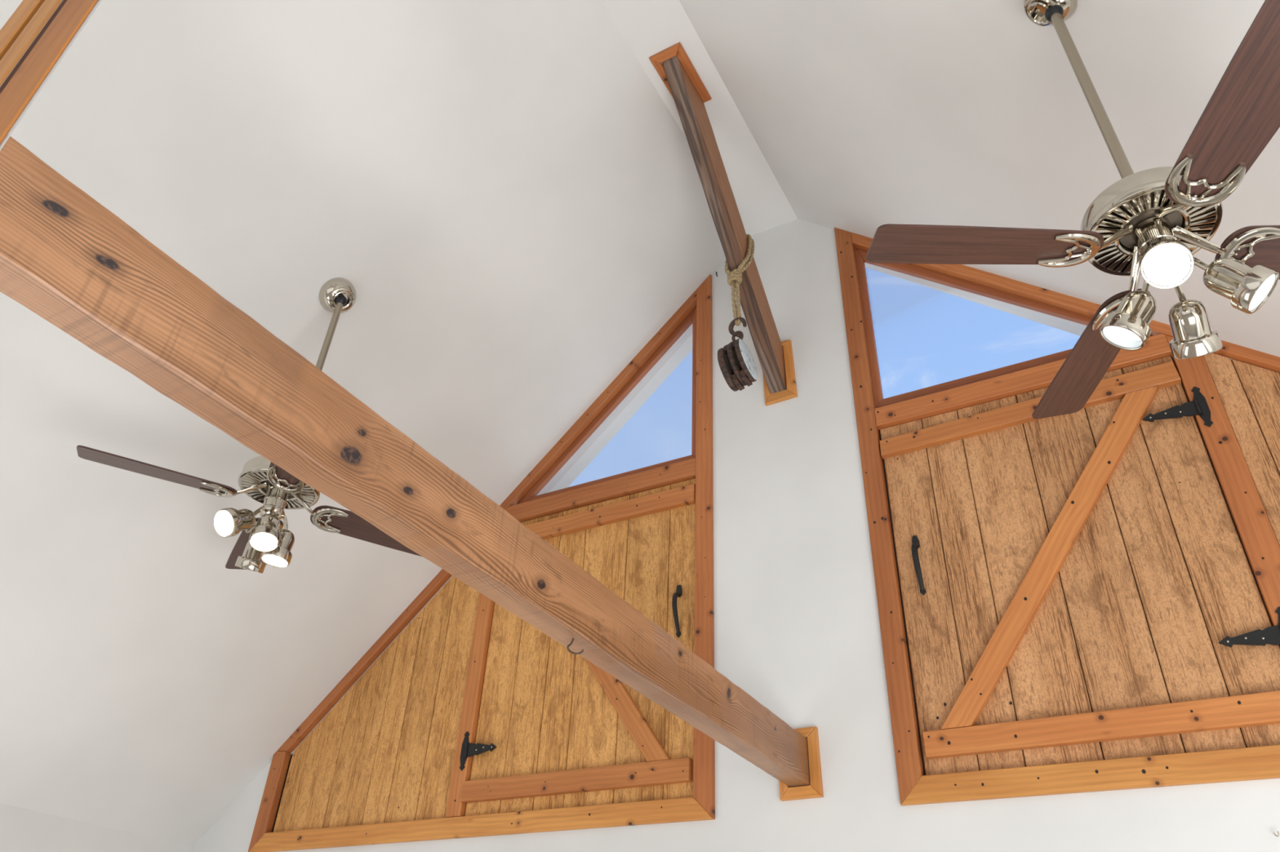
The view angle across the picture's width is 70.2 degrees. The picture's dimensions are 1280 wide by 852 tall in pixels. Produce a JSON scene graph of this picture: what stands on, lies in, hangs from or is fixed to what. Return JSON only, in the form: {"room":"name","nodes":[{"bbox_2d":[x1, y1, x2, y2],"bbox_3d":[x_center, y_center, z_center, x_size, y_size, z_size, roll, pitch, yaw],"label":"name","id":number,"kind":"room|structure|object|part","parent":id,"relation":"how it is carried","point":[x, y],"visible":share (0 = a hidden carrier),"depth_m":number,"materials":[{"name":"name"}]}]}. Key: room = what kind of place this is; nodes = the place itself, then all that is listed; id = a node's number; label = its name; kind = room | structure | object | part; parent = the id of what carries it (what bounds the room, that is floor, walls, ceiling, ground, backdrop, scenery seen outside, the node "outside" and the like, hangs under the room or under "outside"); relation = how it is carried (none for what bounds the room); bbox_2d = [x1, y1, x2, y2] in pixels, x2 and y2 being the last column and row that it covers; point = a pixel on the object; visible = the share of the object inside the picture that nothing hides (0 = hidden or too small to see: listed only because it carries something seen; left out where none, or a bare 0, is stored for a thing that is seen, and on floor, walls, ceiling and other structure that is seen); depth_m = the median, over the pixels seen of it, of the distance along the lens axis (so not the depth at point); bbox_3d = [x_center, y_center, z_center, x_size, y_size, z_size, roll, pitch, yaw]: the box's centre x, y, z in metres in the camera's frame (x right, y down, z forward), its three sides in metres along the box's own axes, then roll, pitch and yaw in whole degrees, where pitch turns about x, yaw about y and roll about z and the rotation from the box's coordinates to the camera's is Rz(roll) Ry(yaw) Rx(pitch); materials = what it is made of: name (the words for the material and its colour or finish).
{"room":"living room","nodes":[
{"label":"living room","id":0,"kind":"room"},
{"bbox_2d":[0,0,102,151],"bbox_3d":[-0.822,-0.290,1.090,0.105,4.700,0.012,-6,-36,13],"label":"wall","id":1,"kind":"structure","parent":0,"point":[12,129],"depth_m":1.19,"materials":[{"name":"white paint"}]},
{"bbox_2d":[0,0,98,144],"bbox_3d":[-0.845,-0.534,1.267,0.166,3.700,0.015,-8,-36,15],"label":"trim","id":2,"kind":"structure","parent":1,"relation":"attached to","point":[24,24],"depth_m":1.24,"materials":[{"name":"brown wood"}]},
{"bbox_2d":[0,803,193,851],"bbox_3d":[-3.796,1.252,1.377,0.120,2.250,6.518,-16,-39,25],"label":"wall","id":3,"kind":"structure","parent":0,"point":[21,829],"depth_m":3.81,"materials":[{"name":"white paint"}]},
{"bbox_2d":[0,0,1279,846],"bbox_3d":[-0.952,-1.487,1.499,6.938,3.398,6.862,-16,-39,25],"label":"ceiling","id":4,"kind":"structure","parent":0,"point":[509,195],"depth_m":3.48,"materials":[{"name":"white paint"}]},
{"bbox_2d":[76,278,422,573],"bbox_3d":[-1.179,-0.058,3.192,0.901,1.184,0.901,-7,-36,14],"label":"ceiling fan","id":5,"kind":"object","parent":4,"relation":"hanging from","point":[263,540],"visible":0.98,"depth_m":2.93,"materials":[{"name":"silver metal"}]},
{"bbox_3d":[-1.501,0.147,2.843,0.463,0.006,0.136,19,-25,-22],"label":"fan blade","id":6,"kind":"part","parent":5,"relation":"part of","materials":[{"name":"brown wood"}]},
{"bbox_3d":[-1.274,0.298,2.802,0.075,0.075,0.007,-14,-2,23],"label":"bulb","id":7,"kind":"part","parent":5,"relation":"part of","materials":[{"name":"white glass"}]},
{"bbox_3d":[-1.271,0.205,2.958,0.102,0.076,0.029,19,-38,-22],"label":"iron arm","id":8,"kind":"part","parent":5,"relation":"part of","materials":[{"name":"silver metal"}]},
{"bbox_3d":[-1.366,0.422,3.232,0.136,0.006,0.463,8,-33,-30],"label":"fan blade","id":9,"kind":"part","parent":5,"relation":"part of","materials":[{"name":"brown wood"}]},
{"bbox_3d":[-1.229,0.279,2.910,0.013,0.061,0.045,-21,-41,30],"label":"lamp arm","id":10,"kind":"part","parent":5,"relation":"part of","materials":[{"name":"silver metal"}]},
{"bbox_3d":[-1.159,0.352,2.809,0.075,0.007,0.075,21,-59,-24],"label":"bulb","id":11,"kind":"part","parent":5,"relation":"part of","materials":[{"name":"white glass"}]},
{"bbox_3d":[-1.176,0.280,2.905,0.012,0.064,0.039,17,-37,-20],"label":"lamp arm","id":12,"kind":"part","parent":5,"relation":"part of","materials":[{"name":"silver metal"}]},
{"bbox_3d":[-1.152,0.419,2.878,0.075,0.007,0.075,23,-39,-19],"label":"bulb","id":13,"kind":"part","parent":5,"relation":"part of","materials":[{"name":"white glass"}]},
{"bbox_3d":[-1.152,0.318,2.949,0.037,0.074,0.013,11,-35,-12],"label":"lamp arm","id":14,"kind":"part","parent":5,"relation":"part of","materials":[{"name":"silver metal"}]},
{"bbox_3d":[-1.024,0.086,2.721,0.136,0.006,0.463,30,-41,-14],"label":"fan blade","id":15,"kind":"part","parent":5,"relation":"part of","materials":[{"name":"brown wood"}]},
{"bbox_3d":[-1.116,0.259,3.026,0.102,0.076,0.029,19,-38,-22],"label":"iron arm","id":16,"kind":"part","parent":5,"relation":"part of","materials":[{"name":"silver metal"}]},
{"bbox_3d":[-0.889,0.362,3.110,0.463,0.006,0.136,19,-51,-22],"label":"fan blade","id":17,"kind":"part","parent":5,"relation":"part of","materials":[{"name":"brown wood"}]},
{"bbox_2d":[648,42,711,102],"bbox_3d":[0.173,-1.471,3.855,0.144,0.014,0.299,-16,-39,25],"label":"trim","id":18,"kind":"structure","parent":4,"relation":"attached to","point":[656,60],"depth_m":3.80,"materials":[{"name":"brown wood"}]},
{"bbox_2d":[866,0,1279,419],"bbox_3d":[1.074,-0.679,2.077,0.901,1.190,0.901,31,-43,-34],"label":"ceiling fan","id":19,"kind":"object","parent":4,"relation":"hanging from","point":[1150,224],"visible":1,"depth_m":1.83,"materials":[{"name":"brown wood"}]},
{"bbox_3d":[0.708,-0.368,1.866,0.463,0.006,0.136,2,-22,2],"label":"fan blade","id":20,"kind":"part","parent":19,"relation":"part of","materials":[{"name":"brown wood"}]},
{"bbox_3d":[1.062,-0.159,2.143,0.136,0.006,0.463,-9,-34,-6],"label":"fan blade","id":21,"kind":"part","parent":19,"relation":"part of","materials":[{"name":"brown wood"}]},
{"bbox_3d":[0.970,-0.383,1.873,0.102,0.076,0.029,2,-35,2],"label":"iron arm","id":22,"kind":"part","parent":19,"relation":"part of","materials":[{"name":"silver metal"}]},
{"bbox_3d":[0.987,-0.193,1.850,0.075,0.007,0.075,22,-15,45],"label":"bulb","id":23,"kind":"part","parent":19,"relation":"part of","materials":[{"name":"white glass"}]},
{"bbox_3d":[1.060,-0.330,1.944,0.029,0.076,0.102,2,-35,2],"label":"iron arm","id":24,"kind":"part","parent":19,"relation":"part of","materials":[{"name":"silver metal"}]},
{"bbox_3d":[1.038,-0.286,1.866,0.014,0.053,0.045,17,-37,-19],"label":"lamp arm","id":25,"kind":"part","parent":19,"relation":"part of","materials":[{"name":"silver metal"}]},
{"bbox_3d":[1.001,-0.308,1.730,0.075,0.007,0.075,-23,-80,32],"label":"bulb","id":26,"kind":"part","parent":19,"relation":"part of","materials":[{"name":"white glass"}]},
{"bbox_3d":[1.058,-0.431,1.797,0.029,0.076,0.102,2,-35,2],"label":"iron arm","id":27,"kind":"part","parent":19,"relation":"part of","materials":[{"name":"silver metal"}]},
{"bbox_3d":[1.091,-0.279,1.845,0.013,0.078,0.045,-25,-43,34],"label":"lamp arm","id":28,"kind":"part","parent":19,"relation":"part of","materials":[{"name":"silver metal"}]},
{"bbox_3d":[1.148,-0.379,1.868,0.102,0.076,0.029,2,-35,2],"label":"iron arm","id":29,"kind":"part","parent":19,"relation":"part of","materials":[{"name":"silver metal"}]},
{"bbox_3d":[1.105,-0.321,1.802,0.049,0.062,0.012,-12,-37,21],"label":"lamp arm","id":30,"kind":"part","parent":19,"relation":"part of","materials":[{"name":"silver metal"}]},
{"bbox_3d":[1.054,-0.558,1.567,0.136,0.006,0.463,12,-34,9],"label":"fan blade","id":31,"kind":"part","parent":19,"relation":"part of","materials":[{"name":"brown wood"}]},
{"bbox_3d":[1.408,-0.349,1.844,0.463,0.006,0.136,2,-48,2],"label":"fan blade","id":32,"kind":"part","parent":19,"relation":"part of","materials":[{"name":"brown wood"}]},
{"bbox_3d":[1.166,-0.260,1.727,0.075,0.007,0.075,-41,-41,-6],"label":"bulb","id":33,"kind":"part","parent":19,"relation":"part of","materials":[{"name":"white glass"}]},
{"bbox_2d":[191,218,1279,851],"bbox_3d":[0.591,1.072,3.173,6.098,4.944,0.122,-16,-39,25],"label":"wall","id":34,"kind":"structure","parent":0,"point":[797,624],"depth_m":3.33,"materials":[{"name":"white paint"}]},
{"bbox_2d":[271,576,479,832],"bbox_3d":[-1.206,1.201,4.270,1.068,1.332,0.031,-16,-39,25],"label":"panel","id":35,"kind":"object","parent":34,"relation":"attached to","point":[384,753],"visible":0.78,"depth_m":4.09,"materials":[{"name":"brown wood"}]},
{"bbox_2d":[0,134,809,786],"bbox_3d":[-0.141,0.423,2.075,0.078,0.169,2.775,-16,-39,25],"label":"timber beam","id":36,"kind":"structure","parent":34,"relation":"attached to","point":[65,257],"depth_m":1.45,"materials":[{"name":"brown wood"}]},
{"bbox_2d":[566,638,583,654],"bbox_3d":[-0.141,0.476,2.003,0.040,0.056,0.006,15,-36,-17],"label":"hook","id":37,"kind":"object","parent":36,"relation":"attached to","point":[572,641],"visible":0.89,"depth_m":1.99,"materials":[{"name":"metal"}]},
{"bbox_2d":[248,274,715,851],"bbox_3d":[-0.693,0.586,4.334,2.305,2.557,0.045,-16,-39,25],"label":"trim","id":38,"kind":"structure","parent":34,"relation":"attached to","point":[700,806],"depth_m":3.96,"materials":[{"name":"brown wood"}]},
{"bbox_3d":[-0.714,1.031,4.029,0.076,1.320,0.040,-16,-39,25],"label":"post","id":39,"kind":"part","parent":38,"relation":"part of","materials":[{"name":"brown wood"}]},
{"bbox_3d":[-0.232,0.319,4.203,1.103,0.086,0.032,-16,-39,25],"label":"rail","id":40,"kind":"part","parent":38,"relation":"part of","materials":[{"name":"brown wood"}]},
{"bbox_2d":[459,478,695,816],"bbox_3d":[-0.254,0.889,3.801,1.160,1.370,0.080,-16,-39,25],"label":"door","id":41,"kind":"structure","parent":34,"relation":"in","point":[556,729],"depth_m":3.71,"materials":[{"name":"brown wood"}]},
{"bbox_3d":[0.155,0.740,3.636,0.024,0.222,0.009,-16,-39,25],"label":"handle","id":42,"kind":"part","parent":41,"relation":"part of","materials":[{"name":"black metal"}]},
{"bbox_2d":[516,306,696,504],"bbox_3d":[-0.175,-0.115,4.528,1.037,0.960,0.036,-16,-39,25],"label":"window","id":43,"kind":"structure","parent":34,"relation":"in","point":[531,495],"depth_m":4.45,"materials":[{"name":"brown"}]},
{"bbox_2d":[662,55,786,394],"bbox_3d":[0.361,-0.830,3.867,0.074,1.040,1.073,-16,-39,25],"label":"diagonal brace","id":44,"kind":"object","parent":34,"relation":"attached to","point":[691,108],"visible":0.97,"depth_m":3.88,"materials":[{"name":"brown wood"}]},
{"bbox_2d":[724,234,754,326],"bbox_3d":[0.427,-0.631,3.881,0.120,0.545,0.113,-16,-39,25],"label":"rope","id":45,"kind":"object","parent":44,"relation":"attached to","point":[735,277],"visible":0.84,"depth_m":3.85,"materials":[{"name":"fabric"}]},
{"bbox_2d":[717,317,758,391],"bbox_3d":[0.390,-0.296,3.647,0.141,0.357,0.146,-16,-39,25],"label":"pulley block","id":46,"kind":"object","parent":45,"relation":"hanging from","point":[736,362],"visible":1,"depth_m":3.56,"materials":[{"name":"brown wood"}]},
{"bbox_2d":[762,339,797,405],"bbox_3d":[0.611,-0.244,4.017,0.153,0.332,0.016,-16,-39,25],"label":"trim","id":47,"kind":"structure","parent":34,"relation":"attached to","point":[790,393],"depth_m":3.96,"materials":[{"name":"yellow wood"}]},
{"bbox_2d":[778,726,823,801],"bbox_3d":[0.536,1.136,3.065,0.149,0.228,0.020,-16,-39,25],"label":"trim","id":48,"kind":"structure","parent":34,"relation":"attached to","point":[815,790],"depth_m":3.02,"materials":[{"name":"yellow wood"}]},
{"bbox_2d":[854,247,1152,408],"bbox_3d":[1.437,-0.587,3.755,1.063,0.965,0.036,-16,-39,25],"label":"window","id":49,"kind":"structure","parent":34,"relation":"in","point":[910,269],"depth_m":3.70,"materials":[{"name":"brown"}]},
{"bbox_2d":[834,227,1279,805],"bbox_3d":[1.878,-0.158,3.094,2.305,2.580,0.045,-16,-39,25],"label":"trim","id":50,"kind":"structure","parent":34,"relation":"attached to","point":[1260,543],"depth_m":3.00,"materials":[{"name":"brown wood"}]},
{"bbox_3d":[1.401,-0.157,3.419,1.045,0.084,0.032,-16,-39,25],"label":"rail","id":51,"kind":"part","parent":50,"relation":"part of","materials":[{"name":"brown wood"}]},
{"bbox_3d":[1.869,0.256,2.804,0.084,1.407,0.040,-16,-39,25],"label":"post","id":52,"kind":"part","parent":50,"relation":"part of","materials":[{"name":"brown wood"}]},
{"bbox_2d":[878,355,1279,775],"bbox_3d":[1.376,0.424,3.011,1.120,1.370,0.080,-16,-39,25],"label":"door","id":53,"kind":"structure","parent":34,"relation":"in","point":[1082,585],"depth_m":2.94,"materials":[{"name":"beige wood"}]},
{"bbox_3d":[0.992,0.494,3.236,0.024,0.230,0.009,-16,-39,25],"label":"handle","id":54,"kind":"part","parent":53,"relation":"part of","materials":[{"name":"black metal"}]},
{"bbox_2d":[1203,352,1279,546],"bbox_3d":[2.352,0.154,2.567,1.109,1.408,0.030,-16,-39,25],"label":"panel","id":55,"kind":"object","parent":34,"relation":"attached to","point":[1249,394],"visible":0.68,"depth_m":2.94,"materials":[{"name":"brown wood"}]}
]}

